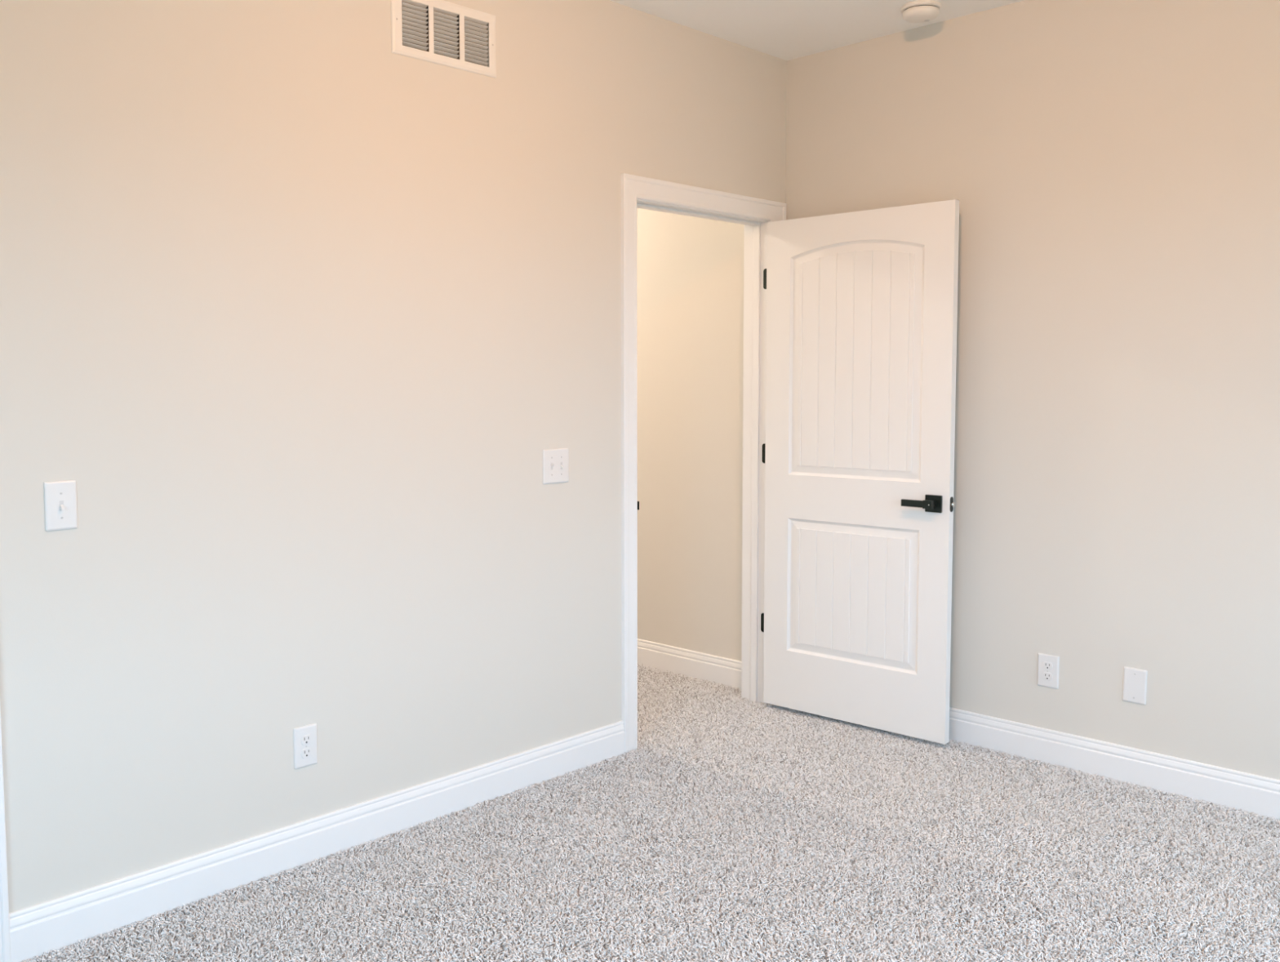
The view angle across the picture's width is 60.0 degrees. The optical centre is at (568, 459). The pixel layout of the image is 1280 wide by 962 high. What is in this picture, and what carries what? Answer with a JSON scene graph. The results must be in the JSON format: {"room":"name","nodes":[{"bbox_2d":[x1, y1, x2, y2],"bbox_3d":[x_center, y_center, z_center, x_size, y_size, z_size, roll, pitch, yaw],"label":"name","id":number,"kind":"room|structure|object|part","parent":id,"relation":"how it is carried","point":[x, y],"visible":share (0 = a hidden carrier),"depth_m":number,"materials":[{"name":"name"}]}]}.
{"room":"empty bedroom","nodes":[
{"label":"empty bedroom","id":0,"kind":"room"},
{"bbox_2d":[0,0,786,912],"bbox_3d":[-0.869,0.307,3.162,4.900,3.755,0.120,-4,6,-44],"label":"wall","id":1,"kind":"structure","parent":0,"point":[302,313],"depth_m":3.15,"materials":[{"name":"paint"}]},
{"bbox_2d":[0,706,10,961],"bbox_3d":[-1.750,0.171,2.301,0.986,2.155,0.155,-4,6,-44],"label":"door frame","id":2,"kind":"structure","parent":1,"relation":"attached to","point":[5,944],"depth_m":2.64,"materials":[{"name":"white paint"}]},
{"bbox_2d":[43,480,77,530],"bbox_3d":[-1.237,0.113,2.698,0.076,0.120,0.018,-4,6,-44],"label":"light switch","id":3,"kind":"object","parent":1,"relation":"attached to","point":[60,496],"visible":1,"depth_m":2.70,"materials":[{"name":"white plastic"}]},
{"bbox_2d":[293,722,317,768],"bbox_3d":[-0.763,0.833,3.209,0.076,0.120,0.009,-4,6,-44],"label":"power outlet","id":4,"kind":"object","parent":1,"relation":"attached to","point":[304,737],"visible":1,"depth_m":3.20,"materials":[{"name":"white plastic"}]},
{"bbox_2d":[300,733,311,745],"bbox_3d":[-0.761,0.813,3.206,0.036,0.029,0.003,-4,6,-44],"label":"receptacle","id":5,"kind":"object","parent":4,"relation":"attached to","point":[305,739],"depth_m":3.20,"materials":[{"name":"grey plastic"}]},
{"bbox_2d":[301,746,311,758],"bbox_3d":[-0.761,0.852,3.208,0.036,0.029,0.003,-4,6,-44],"label":"receptacle","id":6,"kind":"object","parent":4,"relation":"attached to","point":[306,752],"depth_m":3.21,"materials":[{"name":"grey plastic"}]},
{"bbox_2d":[8,720,624,961],"bbox_3d":[-0.572,1.103,3.408,2.158,0.130,0.015,-4,6,-44],"label":"baseboard","id":7,"kind":"structure","parent":1,"relation":"attached to","point":[56,923],"depth_m":3.16,"materials":[{"name":"white paint"}]},
{"bbox_2d":[391,0,496,78],"bbox_3d":[-0.421,-1.329,3.481,0.408,0.198,0.122,-4,6,-44],"label":"air vent","id":8,"kind":"object","parent":1,"relation":"in","point":[436,33],"visible":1,"depth_m":3.44,"materials":[{"name":"white metal"}]},
{"bbox_2d":[542,448,568,484],"bbox_3d":[-0.040,0.023,3.850,0.122,0.120,0.018,-4,6,-44],"label":"light switch","id":9,"kind":"object","parent":1,"relation":"attached to","point":[555,461],"visible":1,"depth_m":3.85,"materials":[{"name":"white plastic"}]},
{"bbox_2d":[620,173,786,753],"bbox_3d":[0.517,0.008,4.484,1.012,2.155,0.155,-4,6,-44],"label":"door frame","id":10,"kind":"structure","parent":1,"relation":"attached to","point":[636,191],"depth_m":4.45,"materials":[{"name":"white paint"}]},
{"bbox_3d":[0.229,0.035,4.111,0.079,2.155,0.018,-4,6,-44],"label":"casing","id":11,"kind":"part","parent":10,"relation":"part of","materials":[{"name":"white paint"}]},
{"bbox_3d":[0.559,-1.023,4.362,1.012,0.081,0.018,-4,6,-44],"label":"casing","id":12,"kind":"part","parent":10,"relation":"part of","materials":[{"name":"white paint"}]},
{"bbox_3d":[0.786,-0.018,4.838,0.079,2.155,0.018,-4,6,-44],"label":"casing","id":13,"kind":"part","parent":10,"relation":"part of","materials":[{"name":"white paint"}]},
{"bbox_3d":[0.891,-0.013,4.748,0.105,2.155,0.018,-4,6,-44],"label":"casing","id":14,"kind":"part","parent":10,"relation":"part of","materials":[{"name":"white paint"}]},
{"bbox_2d":[760,199,959,743],"bbox_3d":[1.124,0.044,4.413,0.868,2.032,0.149,4,6,43],"label":"door","id":15,"kind":"structure","parent":1,"relation":"in","point":[858,451],"depth_m":4.36,"materials":[{"name":"white paint"}]},
{"bbox_3d":[1.311,0.167,4.156,0.122,0.031,0.020,4,6,43],"label":"lever","id":16,"kind":"part","parent":15,"relation":"part of","materials":[{"name":"black metal"}]},
{"bbox_3d":[1.431,0.168,4.129,0.001,0.057,0.025,4,6,43],"label":"latch plate","id":17,"kind":"part","parent":15,"relation":"part of","materials":[{"name":"black metal"}]},
{"bbox_2d":[36,667,1279,961],"bbox_3d":[-0.345,1.271,2.777,5.020,0.120,6.890,-4,6,-44],"label":"floor","id":18,"kind":"structure","parent":0,"point":[1059,848],"depth_m":3.04,"materials":[{"name":"grey carpet"}]},
{"bbox_2d":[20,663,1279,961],"bbox_3d":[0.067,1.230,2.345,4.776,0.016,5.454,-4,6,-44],"label":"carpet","id":19,"kind":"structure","parent":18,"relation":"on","point":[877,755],"depth_m":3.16,"materials":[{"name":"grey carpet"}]},
{"bbox_2d":[609,0,1024,60],"bbox_3d":[-0.360,-1.597,2.577,5.020,0.120,6.890,-4,6,-44],"label":"ceiling","id":20,"kind":"structure","parent":0,"point":[784,29],"depth_m":4.13,"materials":[{"name":"white paint"}]},
{"bbox_2d":[900,0,941,22],"bbox_3d":[1.278,-1.621,4.014,0.140,0.049,0.140,-4,6,-44],"label":"smoke detector","id":21,"kind":"object","parent":20,"relation":"attached to","point":[921,11],"visible":1,"depth_m":3.97,"materials":[{"name":"white plastic"}]},
{"bbox_2d":[636,0,1279,779],"bbox_3d":[1.410,-0.290,4.374,0.120,2.755,6.890,-4,6,-44],"label":"wall","id":22,"kind":"structure","parent":0,"point":[1112,167],"depth_m":3.90,"materials":[{"name":"paint"}]},
{"bbox_2d":[637,638,741,689],"bbox_3d":[-0.052,0.927,5.886,0.015,0.130,2.562,-4,6,-44],"label":"baseboard","id":23,"kind":"structure","parent":22,"relation":"attached to","point":[722,670],"depth_m":5.23,"materials":[{"name":"white paint"}]},
{"bbox_2d":[1037,653,1059,688],"bbox_3d":[1.742,0.768,4.016,0.009,0.120,0.076,-4,6,-44],"label":"power outlet","id":24,"kind":"object","parent":22,"relation":"attached to","point":[1047,664],"visible":1,"depth_m":4.01,"materials":[{"name":"white plastic"}]},
{"bbox_2d":[1042,671,1052,680],"bbox_3d":[1.740,0.788,4.015,0.003,0.029,0.036,-4,6,-44],"label":"receptacle","id":25,"kind":"object","parent":24,"relation":"attached to","point":[1046,676],"depth_m":4.01,"materials":[{"name":"grey plastic"}]},
{"bbox_2d":[1042,661,1053,670],"bbox_3d":[1.739,0.749,4.013,0.003,0.029,0.036,-4,6,-44],"label":"receptacle","id":26,"kind":"object","parent":24,"relation":"attached to","point":[1046,665],"depth_m":4.01,"materials":[{"name":"white plastic"}]},
{"bbox_2d":[948,706,1279,820],"bbox_3d":[2.312,1.086,3.443,0.015,0.130,3.932,-4,6,-44],"label":"baseboard","id":27,"kind":"structure","parent":22,"relation":"attached to","point":[1230,788],"depth_m":3.83,"materials":[{"name":"white paint"}]},
{"bbox_2d":[1122,666,1147,704],"bbox_3d":[1.948,0.779,3.803,0.008,0.120,0.076,-4,6,-44],"label":"blank plate","id":28,"kind":"object","parent":22,"relation":"attached to","point":[1135,680],"visible":1,"depth_m":3.80,"materials":[{"name":"white plastic"}]}
]}

